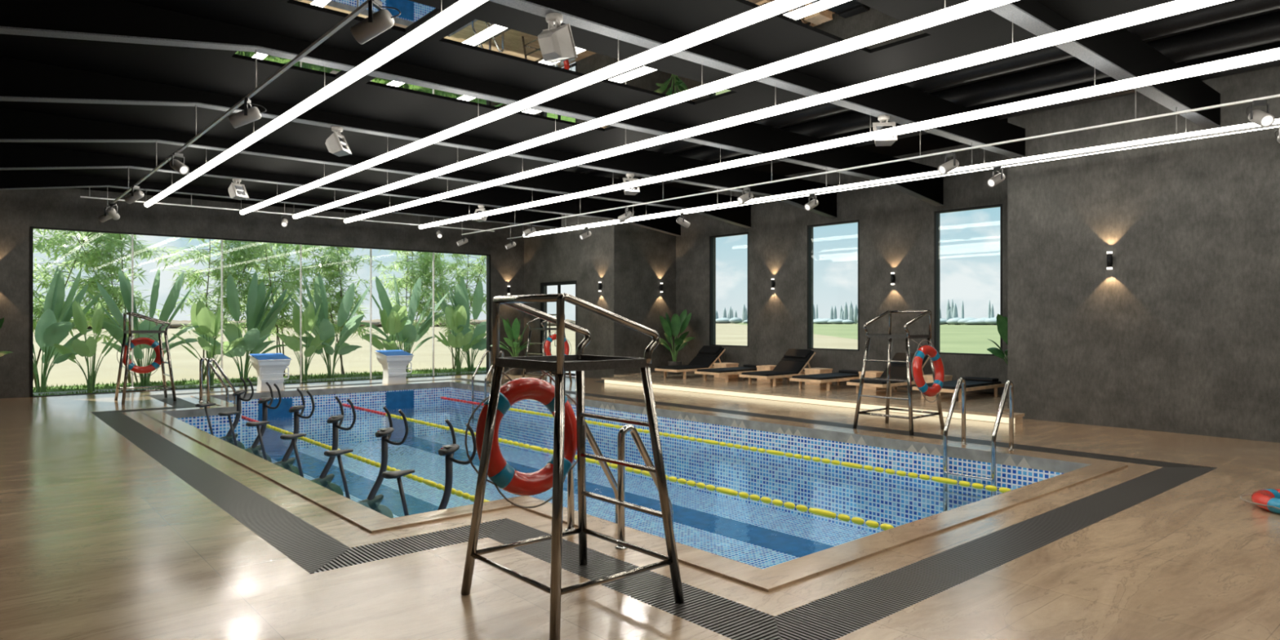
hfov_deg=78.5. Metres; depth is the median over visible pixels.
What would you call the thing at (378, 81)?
window
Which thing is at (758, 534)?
swimming pool
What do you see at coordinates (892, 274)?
wall sconce
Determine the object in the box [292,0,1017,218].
ceiling light
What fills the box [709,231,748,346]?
window
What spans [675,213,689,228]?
track spotlight
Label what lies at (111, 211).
track spotlight
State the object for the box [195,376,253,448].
bike
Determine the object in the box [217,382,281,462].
bike
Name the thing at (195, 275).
tree
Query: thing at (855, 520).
lane rope
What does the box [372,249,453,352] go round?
tree
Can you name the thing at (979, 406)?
platform
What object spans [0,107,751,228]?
ceiling beam
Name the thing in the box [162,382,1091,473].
trim
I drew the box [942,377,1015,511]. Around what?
pool ladder
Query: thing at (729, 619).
drain grating
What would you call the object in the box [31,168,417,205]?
trim
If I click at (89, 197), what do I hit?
track
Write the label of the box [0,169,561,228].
ceiling beam
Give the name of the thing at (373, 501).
bike
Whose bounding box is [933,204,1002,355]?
window
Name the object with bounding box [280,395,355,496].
bike
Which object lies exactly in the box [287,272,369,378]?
banana plant
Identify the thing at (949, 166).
track spotlight
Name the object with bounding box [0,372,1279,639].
floor
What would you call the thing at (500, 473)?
life ring
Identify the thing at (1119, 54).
ceiling beam
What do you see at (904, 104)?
ceiling beam
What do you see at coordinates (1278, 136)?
track spotlight
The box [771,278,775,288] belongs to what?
wall sconce
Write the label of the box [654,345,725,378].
sun lounger
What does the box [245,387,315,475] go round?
bike
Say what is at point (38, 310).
tree
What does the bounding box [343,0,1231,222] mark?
ceiling light
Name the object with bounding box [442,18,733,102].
window
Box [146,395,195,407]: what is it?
drain grating
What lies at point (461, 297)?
banana plant
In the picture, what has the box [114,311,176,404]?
chair
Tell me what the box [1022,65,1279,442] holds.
wall
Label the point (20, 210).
wall
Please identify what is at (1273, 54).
ceiling light
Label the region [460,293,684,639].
chair
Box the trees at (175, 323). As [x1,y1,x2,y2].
[33,319,575,328]
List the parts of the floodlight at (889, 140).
frame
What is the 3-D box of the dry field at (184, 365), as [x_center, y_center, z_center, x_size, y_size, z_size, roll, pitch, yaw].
[-47.438,1.710,131.577,420.000,0.001,218.750,0,0,-41]
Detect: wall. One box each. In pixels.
[0,188,524,398]
[524,198,608,378]
[608,200,675,377]
[675,143,1007,395]
[1007,115,1022,413]
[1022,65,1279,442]
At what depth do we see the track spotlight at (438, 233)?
20.54 m
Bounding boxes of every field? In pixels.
[33,323,942,387]
[734,322,999,354]
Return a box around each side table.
[713,362,738,377]
[755,364,782,382]
[804,367,832,385]
[858,370,886,390]
[920,373,952,395]
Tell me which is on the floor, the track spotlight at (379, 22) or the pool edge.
the pool edge
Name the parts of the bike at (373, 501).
saddle post, handlebar post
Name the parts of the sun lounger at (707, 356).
bed frame, frame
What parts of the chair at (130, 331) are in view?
leg, leg, arm rail, seat frame, arm rail, leg, leg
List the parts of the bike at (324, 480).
saddle post, handlebar post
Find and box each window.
[30,226,490,397]
[233,50,343,75]
[288,0,437,30]
[368,77,613,129]
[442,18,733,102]
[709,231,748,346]
[741,0,928,51]
[807,219,859,351]
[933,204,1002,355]
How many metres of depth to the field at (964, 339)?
84.81 m
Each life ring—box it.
[116,333,167,377]
[464,368,586,508]
[542,330,571,355]
[911,338,945,402]
[1240,488,1279,514]
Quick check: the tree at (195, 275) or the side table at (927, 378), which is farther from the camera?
the tree at (195, 275)
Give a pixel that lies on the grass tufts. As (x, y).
(322, 376)
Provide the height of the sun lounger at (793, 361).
0.788 m
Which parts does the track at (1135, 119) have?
suspension rod, suspension rod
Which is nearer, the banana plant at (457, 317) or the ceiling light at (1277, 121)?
the ceiling light at (1277, 121)
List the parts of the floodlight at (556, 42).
frame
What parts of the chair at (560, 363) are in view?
leg, rail, arm rail, leg, seat, seat frame, leg, arm rail, leg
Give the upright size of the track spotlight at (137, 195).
0.306 m
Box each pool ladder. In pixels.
[198,357,236,404]
[471,350,504,422]
[564,416,673,550]
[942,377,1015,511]
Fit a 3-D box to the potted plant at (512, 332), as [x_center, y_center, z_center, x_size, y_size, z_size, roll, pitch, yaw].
[-3.749,0.759,23.275,1.283,1.783,1.142,0,0,-24]
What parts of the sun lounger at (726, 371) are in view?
bed frame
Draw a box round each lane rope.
[241,415,489,502]
[342,403,893,530]
[440,396,1010,493]
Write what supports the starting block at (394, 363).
on the pool edge
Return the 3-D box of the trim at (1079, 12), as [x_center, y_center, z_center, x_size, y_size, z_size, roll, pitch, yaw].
[1.508,-2.870,3.611,9.400,0.040,2.490,0,0,-41]
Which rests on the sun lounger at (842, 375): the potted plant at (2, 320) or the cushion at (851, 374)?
the cushion at (851, 374)
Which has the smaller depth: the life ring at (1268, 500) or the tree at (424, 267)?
the life ring at (1268, 500)
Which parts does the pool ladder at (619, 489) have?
grab rail, grab rail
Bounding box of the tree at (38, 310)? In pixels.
[33,228,134,388]
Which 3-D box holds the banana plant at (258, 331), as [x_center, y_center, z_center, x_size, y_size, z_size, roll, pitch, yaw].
[-10.558,0.195,21.037,2.074,2.990,2.216,0,0,-3]
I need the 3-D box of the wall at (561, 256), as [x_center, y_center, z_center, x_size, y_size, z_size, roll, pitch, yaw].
[-2.159,-0.975,23.061,0.250,5.650,4.250,0,0,-41]
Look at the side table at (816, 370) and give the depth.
17.85 m
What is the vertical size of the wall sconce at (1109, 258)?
0.270 m
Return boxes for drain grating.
[91,412,349,573]
[93,406,195,412]
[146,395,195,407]
[155,377,460,395]
[313,518,506,573]
[457,377,1213,467]
[488,518,781,639]
[773,466,1217,639]
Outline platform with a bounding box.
[601,371,1024,424]
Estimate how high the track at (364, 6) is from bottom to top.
0.424 m
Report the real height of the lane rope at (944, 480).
0.065 m
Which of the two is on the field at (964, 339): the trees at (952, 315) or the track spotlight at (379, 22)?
the trees at (952, 315)
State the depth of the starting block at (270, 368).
17.75 m
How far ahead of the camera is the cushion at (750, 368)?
19.57 m
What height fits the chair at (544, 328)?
1.795 m
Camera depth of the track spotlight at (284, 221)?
18.01 m
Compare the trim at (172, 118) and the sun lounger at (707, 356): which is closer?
the trim at (172, 118)
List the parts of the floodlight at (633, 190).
frame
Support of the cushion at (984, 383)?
on the sun lounger at (972, 384)
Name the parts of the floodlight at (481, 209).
frame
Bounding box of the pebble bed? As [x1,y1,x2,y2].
[33,370,486,395]
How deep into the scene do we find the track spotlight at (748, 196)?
13.32 m
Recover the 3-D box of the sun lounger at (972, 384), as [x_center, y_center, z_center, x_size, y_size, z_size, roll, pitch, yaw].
[6.106,1.329,14.970,2.000,0.343,0.820,0,0,-41]
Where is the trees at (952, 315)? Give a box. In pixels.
[715,298,996,324]
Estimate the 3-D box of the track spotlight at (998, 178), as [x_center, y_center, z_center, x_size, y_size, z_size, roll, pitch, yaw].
[5.302,-2.103,11.637,0.347,0.306,0.158,0,0,-31]
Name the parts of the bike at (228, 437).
saddle post, handlebar post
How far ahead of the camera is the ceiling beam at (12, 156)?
16.32 m
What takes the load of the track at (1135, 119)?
attached to the ceiling beam at (106, 20)
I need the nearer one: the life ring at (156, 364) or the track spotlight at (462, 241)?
the life ring at (156, 364)
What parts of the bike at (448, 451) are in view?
saddle post, handlebar post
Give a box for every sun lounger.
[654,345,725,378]
[694,364,761,382]
[738,348,815,386]
[789,369,866,391]
[846,352,929,395]
[912,376,1004,401]
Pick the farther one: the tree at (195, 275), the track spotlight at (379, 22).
the tree at (195, 275)
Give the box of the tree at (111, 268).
[34,229,178,382]
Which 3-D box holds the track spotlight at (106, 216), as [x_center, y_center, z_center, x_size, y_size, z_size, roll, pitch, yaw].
[-10.734,-2.103,15.811,0.347,0.306,0.158,0,0,4]
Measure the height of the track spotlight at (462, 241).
0.306 m
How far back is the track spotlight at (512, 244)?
21.92 m
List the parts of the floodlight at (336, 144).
frame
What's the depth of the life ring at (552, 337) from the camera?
19.89 m
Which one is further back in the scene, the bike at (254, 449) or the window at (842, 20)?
the bike at (254, 449)
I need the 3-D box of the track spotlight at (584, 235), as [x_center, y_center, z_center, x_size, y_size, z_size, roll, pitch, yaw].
[-1.326,-2.103,19.324,0.347,0.306,0.158,0,0,-36]
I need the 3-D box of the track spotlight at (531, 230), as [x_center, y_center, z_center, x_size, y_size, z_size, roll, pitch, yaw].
[-2.594,-2.103,18.496,0.347,0.306,0.158,0,0,-26]
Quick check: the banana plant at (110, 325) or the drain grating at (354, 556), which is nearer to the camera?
the drain grating at (354, 556)
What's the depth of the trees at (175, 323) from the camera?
164.09 m
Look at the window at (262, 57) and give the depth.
8.76 m
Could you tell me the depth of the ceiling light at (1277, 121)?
12.29 m
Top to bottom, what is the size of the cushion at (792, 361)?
0.517 m
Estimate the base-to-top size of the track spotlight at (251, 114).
0.306 m
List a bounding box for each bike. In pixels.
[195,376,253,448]
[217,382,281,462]
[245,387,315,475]
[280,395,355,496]
[324,405,408,518]
[382,418,476,515]
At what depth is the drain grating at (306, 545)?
7.06 m
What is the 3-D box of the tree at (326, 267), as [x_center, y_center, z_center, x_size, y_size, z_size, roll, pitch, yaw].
[-9.791,-0.897,24.230,4.052,5.178,2.784,0,0,19]
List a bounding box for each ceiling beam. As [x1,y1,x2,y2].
[0,0,943,206]
[0,56,836,218]
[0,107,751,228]
[0,142,680,236]
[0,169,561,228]
[488,0,1025,158]
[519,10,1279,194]
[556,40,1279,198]
[988,0,1221,129]
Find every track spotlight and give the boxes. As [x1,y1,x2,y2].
[97,207,111,222]
[106,203,119,219]
[124,185,146,204]
[167,151,189,174]
[228,97,266,128]
[280,213,288,226]
[350,0,400,44]
[435,226,442,238]
[456,235,469,245]
[505,238,516,249]
[522,223,536,235]
[579,227,591,239]
[617,207,635,222]
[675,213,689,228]
[737,186,753,204]
[804,194,818,210]
[937,151,959,174]
[986,166,1004,186]
[1245,99,1275,127]
[1274,128,1279,143]
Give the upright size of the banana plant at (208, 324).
2.163 m
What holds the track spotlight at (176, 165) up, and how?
hanging from the track at (364, 6)
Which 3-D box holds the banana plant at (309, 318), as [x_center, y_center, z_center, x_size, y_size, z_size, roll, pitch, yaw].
[-9.131,0.609,21.297,1.462,2.162,1.375,0,0,-13]
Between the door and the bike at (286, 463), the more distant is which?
the door
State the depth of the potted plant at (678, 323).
21.40 m
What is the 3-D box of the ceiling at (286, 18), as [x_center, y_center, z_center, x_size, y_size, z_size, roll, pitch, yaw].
[-1.966,-2.870,7.640,9.400,0.040,2.490,0,0,-41]
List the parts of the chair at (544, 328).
leg, arm rail, seat frame, leg, arm rail, leg, leg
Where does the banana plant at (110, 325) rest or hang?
on the lawn strip
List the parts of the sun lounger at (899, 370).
bed frame, frame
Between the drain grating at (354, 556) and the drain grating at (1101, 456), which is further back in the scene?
the drain grating at (1101, 456)
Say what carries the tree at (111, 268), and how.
on the lawn strip
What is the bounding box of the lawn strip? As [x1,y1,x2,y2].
[33,367,547,395]
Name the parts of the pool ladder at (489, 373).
grab rail, grab rail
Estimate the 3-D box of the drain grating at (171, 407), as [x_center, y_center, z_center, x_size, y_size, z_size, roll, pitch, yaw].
[-8.989,1.675,14.333,1.660,0.050,0.410,0,0,-41]
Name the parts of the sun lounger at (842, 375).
bed frame, leg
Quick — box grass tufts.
[33,366,486,395]
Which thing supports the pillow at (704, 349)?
on the sun lounger at (707, 356)
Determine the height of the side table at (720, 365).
0.370 m
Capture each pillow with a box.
[698,345,721,353]
[742,364,761,367]
[783,348,811,357]
[838,369,866,373]
[891,352,915,362]
[961,376,999,382]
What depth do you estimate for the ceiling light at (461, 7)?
7.68 m
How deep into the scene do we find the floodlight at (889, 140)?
10.30 m
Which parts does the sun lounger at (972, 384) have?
bed frame, leg, leg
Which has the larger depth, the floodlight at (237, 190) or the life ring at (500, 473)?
the floodlight at (237, 190)
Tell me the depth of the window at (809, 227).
19.12 m
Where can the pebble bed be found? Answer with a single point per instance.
(483, 371)
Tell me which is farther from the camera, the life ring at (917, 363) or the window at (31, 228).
the window at (31, 228)
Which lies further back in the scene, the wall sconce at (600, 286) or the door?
the door
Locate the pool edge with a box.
[141,380,1128,592]
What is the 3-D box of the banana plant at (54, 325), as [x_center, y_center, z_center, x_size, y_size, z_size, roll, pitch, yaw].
[-13.733,0.219,18.136,2.215,2.942,2.184,0,0,-41]
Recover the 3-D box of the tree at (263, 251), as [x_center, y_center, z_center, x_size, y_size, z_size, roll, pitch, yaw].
[-10.802,-0.841,22.908,2.723,5.071,4.952,0,0,-16]
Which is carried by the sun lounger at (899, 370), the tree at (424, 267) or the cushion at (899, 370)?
the cushion at (899, 370)
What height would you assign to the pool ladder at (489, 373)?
1.786 m
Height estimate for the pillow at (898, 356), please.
0.195 m
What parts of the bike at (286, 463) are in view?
saddle post, handlebar post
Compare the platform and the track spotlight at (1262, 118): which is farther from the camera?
the platform
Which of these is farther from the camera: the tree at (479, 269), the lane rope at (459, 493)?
the tree at (479, 269)
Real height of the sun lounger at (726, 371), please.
0.343 m
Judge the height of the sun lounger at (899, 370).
0.788 m
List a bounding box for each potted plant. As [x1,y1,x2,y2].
[0,317,13,356]
[490,315,534,374]
[659,309,694,374]
[986,313,1007,398]
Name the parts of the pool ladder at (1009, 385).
grab rail, grab rail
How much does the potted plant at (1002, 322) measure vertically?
1.694 m
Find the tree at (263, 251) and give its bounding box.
[218,240,320,376]
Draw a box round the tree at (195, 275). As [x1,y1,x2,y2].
[154,237,298,381]
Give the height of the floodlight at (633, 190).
0.389 m
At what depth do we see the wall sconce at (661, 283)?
22.20 m
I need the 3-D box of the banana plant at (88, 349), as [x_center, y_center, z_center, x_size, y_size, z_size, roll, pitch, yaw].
[-12.993,0.609,18.346,1.375,2.162,1.462,0,0,17]
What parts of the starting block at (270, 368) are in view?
step plate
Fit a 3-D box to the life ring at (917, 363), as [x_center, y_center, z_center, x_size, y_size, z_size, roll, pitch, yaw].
[4.180,0.745,11.384,0.912,0.916,0.220,0,0,-41]
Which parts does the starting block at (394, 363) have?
step plate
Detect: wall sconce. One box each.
[506,285,510,294]
[598,281,602,291]
[659,282,662,292]
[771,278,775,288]
[890,272,895,284]
[1106,251,1112,269]
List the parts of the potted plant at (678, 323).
pot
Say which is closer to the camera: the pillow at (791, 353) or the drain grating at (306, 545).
the drain grating at (306, 545)
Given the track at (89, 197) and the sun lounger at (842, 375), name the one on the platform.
the sun lounger at (842, 375)
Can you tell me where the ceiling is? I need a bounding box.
[517,0,1279,191]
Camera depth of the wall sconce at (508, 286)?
24.13 m
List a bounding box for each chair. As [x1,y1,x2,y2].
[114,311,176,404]
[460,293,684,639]
[522,314,572,382]
[853,309,944,435]
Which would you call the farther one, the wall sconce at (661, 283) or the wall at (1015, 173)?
the wall sconce at (661, 283)
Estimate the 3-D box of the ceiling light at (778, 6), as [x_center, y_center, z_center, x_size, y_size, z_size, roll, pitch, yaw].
[-1.717,-2.499,9.157,0.102,0.361,21.972,0,0,-41]
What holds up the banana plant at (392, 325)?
on the pebble bed
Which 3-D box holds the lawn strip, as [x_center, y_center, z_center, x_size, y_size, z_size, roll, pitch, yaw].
[-11.939,1.704,19.817,28.200,0.052,3.090,0,0,-41]
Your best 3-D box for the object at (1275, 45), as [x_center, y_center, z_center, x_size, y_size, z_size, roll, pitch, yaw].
[3.631,-3.325,14.777,0.354,0.354,24.000,0,0,-41]
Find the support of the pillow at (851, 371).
on the sun lounger at (842, 375)
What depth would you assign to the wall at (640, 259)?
21.77 m
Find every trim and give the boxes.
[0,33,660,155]
[0,101,555,176]
[1,142,477,192]
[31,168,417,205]
[75,186,372,213]
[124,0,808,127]
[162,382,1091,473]
[580,0,1037,87]
[1035,0,1174,26]
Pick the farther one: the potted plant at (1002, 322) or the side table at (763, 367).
the side table at (763, 367)
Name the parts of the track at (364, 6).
suspension rod, suspension rod, suspension rod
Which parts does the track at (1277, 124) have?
suspension rod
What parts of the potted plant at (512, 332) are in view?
pot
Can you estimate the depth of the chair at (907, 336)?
11.70 m
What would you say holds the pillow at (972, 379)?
on the sun lounger at (972, 384)
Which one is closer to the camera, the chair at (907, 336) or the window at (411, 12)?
the window at (411, 12)
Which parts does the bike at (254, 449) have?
saddle post, handlebar post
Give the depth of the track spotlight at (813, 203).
14.11 m
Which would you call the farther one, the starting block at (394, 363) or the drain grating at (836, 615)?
the starting block at (394, 363)
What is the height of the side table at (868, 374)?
0.370 m
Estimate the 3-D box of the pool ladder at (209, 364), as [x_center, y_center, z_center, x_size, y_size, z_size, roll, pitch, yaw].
[-8.399,1.657,15.601,0.565,1.786,0.709,0,0,-41]
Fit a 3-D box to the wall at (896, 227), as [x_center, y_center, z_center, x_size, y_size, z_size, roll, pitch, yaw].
[4.660,-0.975,18.675,0.250,5.650,10.800,0,0,-41]
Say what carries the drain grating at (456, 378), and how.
on the channel
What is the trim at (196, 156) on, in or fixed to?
attached to the wall
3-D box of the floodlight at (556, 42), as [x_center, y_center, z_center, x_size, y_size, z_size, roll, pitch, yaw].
[-0.754,-2.485,6.931,0.290,0.389,0.293,0,0,31]
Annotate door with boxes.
[540,280,577,376]
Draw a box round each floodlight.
[228,177,248,199]
[324,125,351,156]
[472,204,487,222]
[537,12,577,62]
[622,173,639,195]
[872,115,897,146]
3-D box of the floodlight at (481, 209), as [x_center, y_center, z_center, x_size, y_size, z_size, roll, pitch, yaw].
[-3.733,-2.485,18.408,0.290,0.389,0.293,0,0,34]
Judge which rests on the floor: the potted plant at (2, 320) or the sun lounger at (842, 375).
the potted plant at (2, 320)
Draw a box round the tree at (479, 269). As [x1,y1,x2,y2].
[413,253,486,368]
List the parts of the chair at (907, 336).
leg, arm rail, leg, seat frame, rail, leg, arm rail, leg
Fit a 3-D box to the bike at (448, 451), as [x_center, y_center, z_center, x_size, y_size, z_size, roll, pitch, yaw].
[-2.181,1.829,7.468,1.162,1.638,0.580,0,0,-41]
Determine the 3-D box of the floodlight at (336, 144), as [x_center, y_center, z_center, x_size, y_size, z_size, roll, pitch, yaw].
[-4.226,-2.485,10.955,0.293,0.389,0.290,0,0,4]
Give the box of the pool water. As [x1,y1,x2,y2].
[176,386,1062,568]
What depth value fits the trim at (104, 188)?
18.68 m
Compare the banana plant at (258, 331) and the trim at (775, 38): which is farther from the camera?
the banana plant at (258, 331)
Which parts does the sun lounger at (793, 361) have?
leg, bed frame, leg, frame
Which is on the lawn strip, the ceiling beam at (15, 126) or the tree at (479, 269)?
the tree at (479, 269)
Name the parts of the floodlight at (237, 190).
frame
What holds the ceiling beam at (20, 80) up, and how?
attached to the wall
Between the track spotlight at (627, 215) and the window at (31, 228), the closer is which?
the track spotlight at (627, 215)
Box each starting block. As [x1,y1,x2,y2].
[248,352,291,391]
[374,350,413,384]
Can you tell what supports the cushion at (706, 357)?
on the sun lounger at (707, 356)
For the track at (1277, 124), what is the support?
hanging from the ceiling beam at (20, 80)
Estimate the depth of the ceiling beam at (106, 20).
8.38 m
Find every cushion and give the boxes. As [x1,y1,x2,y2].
[688,347,724,368]
[732,366,756,370]
[773,351,813,373]
[824,372,858,377]
[880,355,928,380]
[949,380,1001,386]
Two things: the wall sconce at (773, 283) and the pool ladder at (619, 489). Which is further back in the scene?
the wall sconce at (773, 283)
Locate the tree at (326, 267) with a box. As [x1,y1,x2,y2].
[275,244,391,374]
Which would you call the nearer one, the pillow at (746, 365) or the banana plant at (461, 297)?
the pillow at (746, 365)
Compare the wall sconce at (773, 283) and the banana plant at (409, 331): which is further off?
the banana plant at (409, 331)
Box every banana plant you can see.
[33,266,101,392]
[53,298,123,391]
[86,266,199,386]
[172,300,244,385]
[191,271,293,382]
[275,302,336,381]
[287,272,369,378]
[360,272,448,374]
[360,303,414,350]
[434,276,486,371]
[434,304,486,373]
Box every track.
[80,186,494,231]
[106,0,368,207]
[461,87,1279,235]
[506,106,1279,239]
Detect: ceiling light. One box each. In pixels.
[143,0,488,207]
[239,0,815,214]
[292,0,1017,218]
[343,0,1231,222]
[417,48,1279,229]
[522,118,1279,237]

